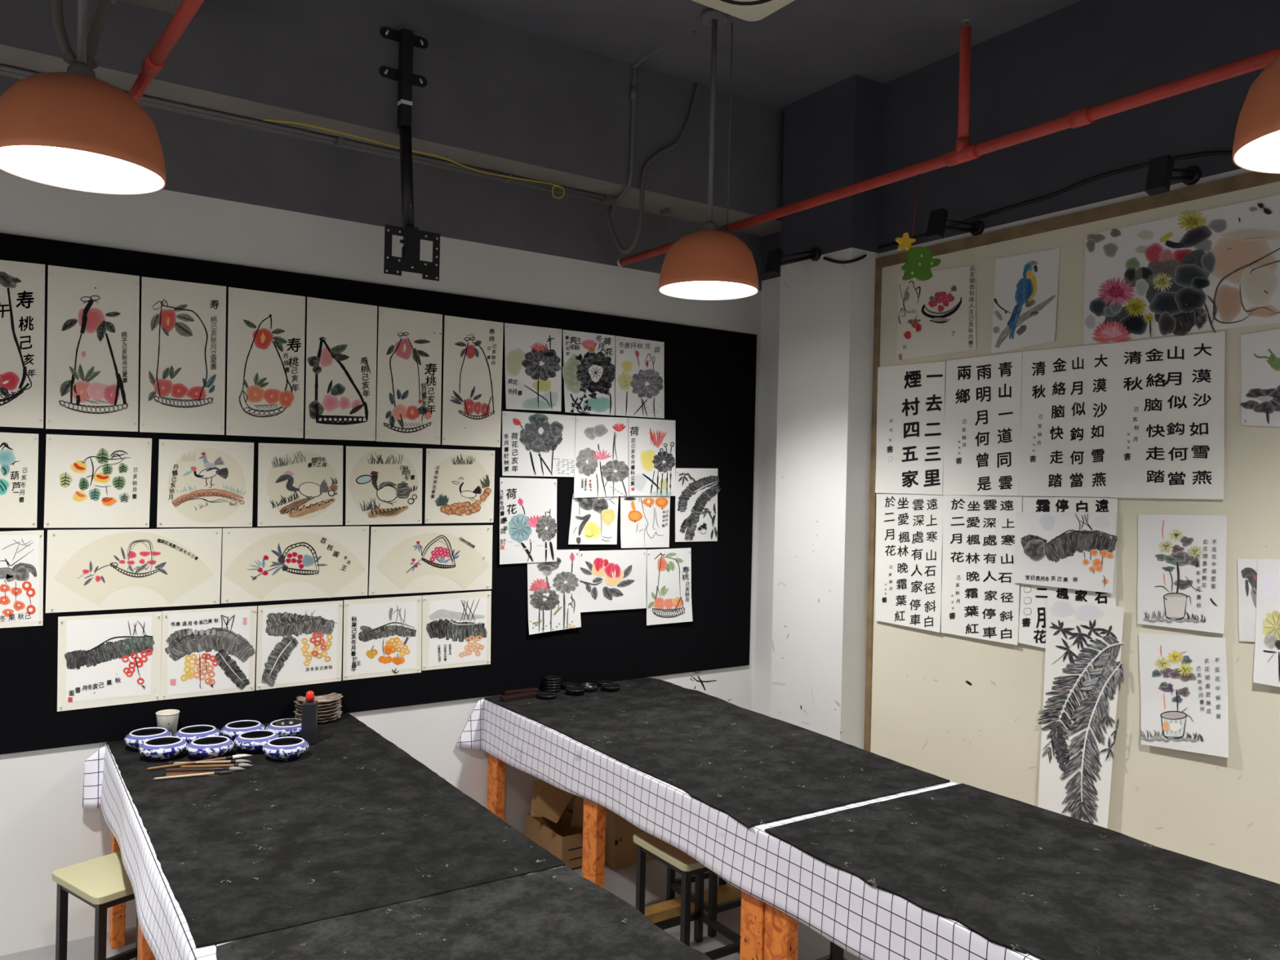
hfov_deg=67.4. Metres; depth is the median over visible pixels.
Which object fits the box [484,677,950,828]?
mat
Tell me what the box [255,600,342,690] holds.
painting
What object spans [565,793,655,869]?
cardboard box
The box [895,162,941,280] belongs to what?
hanging ornament
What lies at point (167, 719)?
paper cup
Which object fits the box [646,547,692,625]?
painting
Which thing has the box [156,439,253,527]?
painting
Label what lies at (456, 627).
painting
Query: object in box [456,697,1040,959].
tablecloth
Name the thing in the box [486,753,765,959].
table
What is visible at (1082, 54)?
wall
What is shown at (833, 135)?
column
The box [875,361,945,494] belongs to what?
sheet
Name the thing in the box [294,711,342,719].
palette
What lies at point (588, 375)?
painting
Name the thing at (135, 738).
washer
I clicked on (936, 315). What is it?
painting
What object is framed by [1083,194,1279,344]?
painting
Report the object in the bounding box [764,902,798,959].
table
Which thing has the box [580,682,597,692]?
dish
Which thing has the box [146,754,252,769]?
brush
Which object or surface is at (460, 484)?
painting
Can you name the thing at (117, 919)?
table
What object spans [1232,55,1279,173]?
pendant lamp
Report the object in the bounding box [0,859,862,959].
floor
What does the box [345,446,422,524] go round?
painting
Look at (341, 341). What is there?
painting
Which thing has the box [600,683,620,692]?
dish
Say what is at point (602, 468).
painting
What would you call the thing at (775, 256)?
floodlight
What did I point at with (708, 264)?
pendant lamp
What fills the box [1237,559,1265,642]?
painting
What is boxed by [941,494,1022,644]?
sheet
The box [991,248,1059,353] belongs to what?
painting
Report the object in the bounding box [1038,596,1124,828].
painting
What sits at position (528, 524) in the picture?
painting
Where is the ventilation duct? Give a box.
[120,0,182,13]
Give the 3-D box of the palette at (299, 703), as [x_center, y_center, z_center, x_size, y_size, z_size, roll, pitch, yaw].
[-1.213,0.835,3.608,0.172,0.012,0.172,1,0,40]
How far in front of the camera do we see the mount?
3.50 m
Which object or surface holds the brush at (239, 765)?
on the mat at (174, 773)
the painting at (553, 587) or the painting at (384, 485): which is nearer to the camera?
the painting at (384, 485)
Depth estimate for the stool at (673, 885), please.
3.39 m
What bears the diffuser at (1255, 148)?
attached to the pendant lamp at (1256, 142)
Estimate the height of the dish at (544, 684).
0.012 m
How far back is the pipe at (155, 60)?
2.22 m
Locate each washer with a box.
[124,727,172,750]
[137,736,187,760]
[173,724,220,744]
[186,735,234,759]
[220,720,265,741]
[233,729,279,753]
[262,736,309,760]
[265,718,301,737]
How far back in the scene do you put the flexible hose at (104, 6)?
2.39 m
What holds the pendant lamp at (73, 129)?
hanging from the ceiling
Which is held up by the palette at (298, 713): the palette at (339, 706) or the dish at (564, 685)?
the palette at (339, 706)
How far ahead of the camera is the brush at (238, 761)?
3.04 m
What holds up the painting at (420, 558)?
attached to the display board at (709, 375)
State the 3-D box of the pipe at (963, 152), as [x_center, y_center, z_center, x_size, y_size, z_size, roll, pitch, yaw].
[1.504,-1.324,2.001,0.043,0.816,5.645,1,0,-34]
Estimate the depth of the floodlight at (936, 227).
3.69 m
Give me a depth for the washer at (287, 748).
3.09 m
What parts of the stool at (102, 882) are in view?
leg, seat, leg, leg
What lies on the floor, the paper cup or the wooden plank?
the wooden plank
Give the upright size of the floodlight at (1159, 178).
0.143 m
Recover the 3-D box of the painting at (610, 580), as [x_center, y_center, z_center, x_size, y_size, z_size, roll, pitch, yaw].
[-0.121,0.459,4.387,0.368,0.277,0.009,1,0,-34]
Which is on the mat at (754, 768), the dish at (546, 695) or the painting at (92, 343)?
the dish at (546, 695)
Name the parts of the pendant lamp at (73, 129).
stem, lamp shade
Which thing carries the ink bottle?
on the mat at (354, 823)
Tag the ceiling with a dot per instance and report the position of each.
(803, 48)
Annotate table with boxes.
[108,831,155,959]
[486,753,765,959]
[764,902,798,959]
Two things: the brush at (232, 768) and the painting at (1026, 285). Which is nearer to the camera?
the brush at (232, 768)
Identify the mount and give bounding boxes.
[378,26,439,280]
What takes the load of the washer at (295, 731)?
on the mat at (354, 823)
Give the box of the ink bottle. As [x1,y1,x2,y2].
[301,690,317,744]
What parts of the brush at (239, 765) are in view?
handle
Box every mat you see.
[106,713,565,948]
[165,767,219,776]
[215,866,711,959]
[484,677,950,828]
[764,783,1279,959]
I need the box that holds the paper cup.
[155,709,179,736]
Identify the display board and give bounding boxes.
[0,232,756,755]
[863,171,1279,884]
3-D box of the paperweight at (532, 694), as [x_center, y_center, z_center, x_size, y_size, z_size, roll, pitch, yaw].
[-0.507,0.909,4.026,0.165,0.018,0.035,1,0,-38]
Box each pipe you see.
[128,0,204,102]
[617,17,1279,266]
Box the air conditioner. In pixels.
[691,0,795,21]
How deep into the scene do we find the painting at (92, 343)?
3.21 m
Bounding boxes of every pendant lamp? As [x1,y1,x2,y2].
[0,0,165,195]
[658,7,758,300]
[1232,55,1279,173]
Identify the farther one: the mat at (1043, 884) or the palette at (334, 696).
the palette at (334, 696)
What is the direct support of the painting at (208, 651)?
attached to the display board at (709, 375)
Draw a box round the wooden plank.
[644,883,741,923]
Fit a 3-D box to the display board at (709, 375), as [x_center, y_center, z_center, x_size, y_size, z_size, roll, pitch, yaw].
[-1.417,0.060,3.516,4.806,1.675,0.010,1,0,-34]
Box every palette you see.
[293,698,341,706]
[293,708,341,717]
[294,700,342,709]
[294,703,342,713]
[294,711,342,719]
[294,715,341,723]
[295,692,342,703]
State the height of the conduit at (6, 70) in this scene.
0.028 m
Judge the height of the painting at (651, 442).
0.362 m
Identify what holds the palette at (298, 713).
on the palette at (338, 713)
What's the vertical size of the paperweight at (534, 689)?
0.016 m
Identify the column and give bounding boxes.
[769,74,883,749]
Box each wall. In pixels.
[0,75,762,955]
[751,0,1279,716]
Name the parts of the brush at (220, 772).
handle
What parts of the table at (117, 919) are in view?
leg, leg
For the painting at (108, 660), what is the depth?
3.25 m
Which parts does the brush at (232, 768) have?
handle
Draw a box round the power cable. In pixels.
[822,151,1232,263]
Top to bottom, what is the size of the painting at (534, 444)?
0.275 m
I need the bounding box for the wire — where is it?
[262,119,564,198]
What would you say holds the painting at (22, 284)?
attached to the display board at (709, 375)
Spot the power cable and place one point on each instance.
(1215, 153)
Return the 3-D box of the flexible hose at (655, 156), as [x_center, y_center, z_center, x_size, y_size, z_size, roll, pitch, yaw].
[0.089,-1.437,4.190,0.462,0.907,0.162,1,0,-4]
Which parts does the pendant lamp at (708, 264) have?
lamp shade, stem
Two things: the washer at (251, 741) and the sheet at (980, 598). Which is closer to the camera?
the washer at (251, 741)
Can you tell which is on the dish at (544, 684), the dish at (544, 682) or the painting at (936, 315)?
the dish at (544, 682)
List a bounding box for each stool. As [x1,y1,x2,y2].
[51,851,137,959]
[633,831,740,959]
[666,866,741,937]
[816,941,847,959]
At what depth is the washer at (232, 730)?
3.30 m
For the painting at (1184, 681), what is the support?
attached to the display board at (957, 708)
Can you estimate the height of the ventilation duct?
0.300 m
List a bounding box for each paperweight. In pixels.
[500,691,537,702]
[503,687,538,695]
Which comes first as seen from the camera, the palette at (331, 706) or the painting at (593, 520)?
the palette at (331, 706)
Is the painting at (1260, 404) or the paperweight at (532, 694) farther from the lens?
the paperweight at (532, 694)
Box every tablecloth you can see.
[82,743,563,959]
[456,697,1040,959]
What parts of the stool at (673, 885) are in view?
leg, leg, leg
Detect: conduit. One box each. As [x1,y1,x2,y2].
[0,64,670,216]
[615,31,695,202]
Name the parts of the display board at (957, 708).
trim, trim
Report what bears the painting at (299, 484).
attached to the display board at (709, 375)
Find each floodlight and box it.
[764,247,821,275]
[925,208,984,240]
[1144,154,1201,195]
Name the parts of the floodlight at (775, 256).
arm, arm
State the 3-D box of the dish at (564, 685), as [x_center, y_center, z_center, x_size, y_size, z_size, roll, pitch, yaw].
[-0.310,0.911,4.236,0.072,0.022,0.072,1,0,-34]
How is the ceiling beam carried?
attached to the ceiling
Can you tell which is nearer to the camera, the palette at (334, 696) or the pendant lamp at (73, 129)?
the pendant lamp at (73, 129)
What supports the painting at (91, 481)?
attached to the display board at (709, 375)
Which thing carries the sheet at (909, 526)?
attached to the display board at (957, 708)
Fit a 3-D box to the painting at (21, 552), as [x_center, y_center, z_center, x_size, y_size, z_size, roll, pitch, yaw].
[-2.051,0.319,3.077,0.236,0.314,0.008,1,0,-34]
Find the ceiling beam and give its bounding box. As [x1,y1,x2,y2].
[0,0,784,236]
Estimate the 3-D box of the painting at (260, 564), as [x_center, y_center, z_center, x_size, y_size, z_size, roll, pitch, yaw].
[-1.282,0.313,3.599,0.535,0.275,0.008,1,0,-34]
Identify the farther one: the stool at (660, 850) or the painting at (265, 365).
the painting at (265, 365)
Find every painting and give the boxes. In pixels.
[0,259,44,428]
[0,432,38,527]
[0,529,44,627]
[44,434,151,528]
[45,265,139,431]
[45,528,222,613]
[57,611,161,711]
[139,276,226,435]
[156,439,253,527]
[160,605,257,700]
[221,525,368,603]
[226,287,305,438]
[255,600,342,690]
[257,443,342,526]
[305,297,377,440]
[342,595,422,680]
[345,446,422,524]
[368,524,493,595]
[376,306,442,444]
[422,591,491,671]
[424,448,494,523]
[442,315,503,447]
[499,477,557,564]
[502,410,575,476]
[504,323,561,411]
[527,549,581,635]
[562,329,615,415]
[568,493,618,544]
[573,415,629,497]
[578,549,646,612]
[615,335,664,417]
[620,493,670,547]
[628,417,675,496]
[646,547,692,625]
[675,467,720,542]
[896,265,976,360]
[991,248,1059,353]
[1012,511,1117,593]
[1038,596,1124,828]
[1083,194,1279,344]
[1137,514,1226,633]
[1138,632,1228,757]
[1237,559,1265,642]
[1240,328,1279,426]
[1253,559,1279,687]
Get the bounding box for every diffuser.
[0,145,161,188]
[662,280,755,296]
[1237,130,1279,166]
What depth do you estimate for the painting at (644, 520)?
4.48 m
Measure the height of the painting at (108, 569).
0.273 m
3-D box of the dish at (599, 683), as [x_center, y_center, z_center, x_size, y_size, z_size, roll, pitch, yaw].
[-0.161,0.916,4.312,0.070,0.018,0.070,1,0,-34]
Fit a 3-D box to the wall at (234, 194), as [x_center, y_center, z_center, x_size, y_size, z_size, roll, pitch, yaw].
[-1.850,-0.134,3.299,6.079,3.360,0.121,1,0,-34]
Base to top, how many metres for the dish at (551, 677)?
0.012 m
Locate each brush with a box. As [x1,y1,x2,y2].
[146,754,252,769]
[153,770,235,779]
[164,766,245,772]
[173,759,250,764]
[180,763,252,768]
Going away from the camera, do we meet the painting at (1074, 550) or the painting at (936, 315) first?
the painting at (1074, 550)
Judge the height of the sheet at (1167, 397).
0.536 m
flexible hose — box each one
[49,0,76,64]
[86,0,116,70]
[605,79,710,253]
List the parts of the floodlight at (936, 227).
arm, arm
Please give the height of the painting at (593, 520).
0.231 m
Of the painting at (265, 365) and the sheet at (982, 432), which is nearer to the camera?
the painting at (265, 365)
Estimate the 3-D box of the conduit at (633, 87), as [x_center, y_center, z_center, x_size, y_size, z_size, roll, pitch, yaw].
[0.070,-1.528,3.986,0.074,0.611,0.674,1,0,-36]
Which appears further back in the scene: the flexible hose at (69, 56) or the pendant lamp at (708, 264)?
the pendant lamp at (708, 264)
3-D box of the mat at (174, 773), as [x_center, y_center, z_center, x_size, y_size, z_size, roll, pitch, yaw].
[-1.381,0.900,2.956,0.167,0.002,0.091,1,0,-15]
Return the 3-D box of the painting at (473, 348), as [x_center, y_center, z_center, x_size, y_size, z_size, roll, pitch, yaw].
[-0.692,-0.405,3.986,0.264,0.529,0.008,1,0,-34]
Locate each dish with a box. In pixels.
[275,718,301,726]
[537,691,556,699]
[542,684,560,689]
[542,688,560,692]
[543,675,560,681]
[543,680,560,684]
[543,682,560,687]
[561,682,577,689]
[565,686,585,696]
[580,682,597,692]
[596,680,612,687]
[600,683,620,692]
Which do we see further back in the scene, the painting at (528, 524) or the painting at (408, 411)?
the painting at (528, 524)
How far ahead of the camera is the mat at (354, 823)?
2.47 m
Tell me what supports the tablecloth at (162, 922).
on the table
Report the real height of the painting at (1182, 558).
0.378 m
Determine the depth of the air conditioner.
3.45 m
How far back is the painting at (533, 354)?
4.14 m
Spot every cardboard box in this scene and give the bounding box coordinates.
[524,779,583,870]
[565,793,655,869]
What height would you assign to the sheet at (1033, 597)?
0.568 m
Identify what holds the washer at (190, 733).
on the mat at (354, 823)
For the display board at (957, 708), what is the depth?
3.29 m
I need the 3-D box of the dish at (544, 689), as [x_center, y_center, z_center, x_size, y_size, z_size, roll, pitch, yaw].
[-0.384,0.914,4.186,0.076,0.012,0.076,1,0,-34]
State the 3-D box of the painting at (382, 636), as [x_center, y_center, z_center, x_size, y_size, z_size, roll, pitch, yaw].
[-1.012,0.621,3.788,0.319,0.313,0.008,1,0,-34]
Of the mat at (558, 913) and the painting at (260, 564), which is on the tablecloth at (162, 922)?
the mat at (558, 913)
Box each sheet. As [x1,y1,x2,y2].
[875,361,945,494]
[875,493,942,632]
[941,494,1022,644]
[942,351,1022,495]
[1017,496,1117,648]
[1018,343,1111,497]
[1110,331,1225,499]
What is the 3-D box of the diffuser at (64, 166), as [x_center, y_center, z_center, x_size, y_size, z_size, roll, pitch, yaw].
[-1.363,-0.765,2.332,0.360,0.008,0.360,1,0,-34]
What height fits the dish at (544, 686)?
0.012 m
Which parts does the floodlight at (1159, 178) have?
arm, arm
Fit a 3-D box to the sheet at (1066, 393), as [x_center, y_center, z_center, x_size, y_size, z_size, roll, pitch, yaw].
[1.534,-0.209,3.468,0.005,0.544,0.356,1,0,-34]
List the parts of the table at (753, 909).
leg, leg, leg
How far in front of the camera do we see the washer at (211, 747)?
3.08 m
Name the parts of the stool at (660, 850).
leg, seat, leg, leg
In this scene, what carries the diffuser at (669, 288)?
attached to the pendant lamp at (708, 264)
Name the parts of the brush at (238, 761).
handle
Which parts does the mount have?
cross arm, cross arm, plate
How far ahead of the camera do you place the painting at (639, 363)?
4.45 m
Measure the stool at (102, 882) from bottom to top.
0.412 m
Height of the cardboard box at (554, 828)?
0.407 m
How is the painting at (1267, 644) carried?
attached to the display board at (957, 708)
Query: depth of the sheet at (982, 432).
3.75 m
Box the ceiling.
[427,0,1080,111]
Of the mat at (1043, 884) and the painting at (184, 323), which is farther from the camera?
the painting at (184, 323)
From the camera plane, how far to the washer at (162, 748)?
3.07 m
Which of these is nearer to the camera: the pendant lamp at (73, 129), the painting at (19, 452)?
the pendant lamp at (73, 129)
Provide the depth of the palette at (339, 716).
3.58 m
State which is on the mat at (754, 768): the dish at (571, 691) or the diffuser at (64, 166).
the dish at (571, 691)
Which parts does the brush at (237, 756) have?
handle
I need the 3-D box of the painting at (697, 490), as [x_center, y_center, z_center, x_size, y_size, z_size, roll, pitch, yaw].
[0.284,0.120,4.658,0.278,0.358,0.008,1,0,-34]
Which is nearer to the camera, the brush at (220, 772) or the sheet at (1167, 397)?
the brush at (220, 772)
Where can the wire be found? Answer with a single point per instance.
(553, 184)

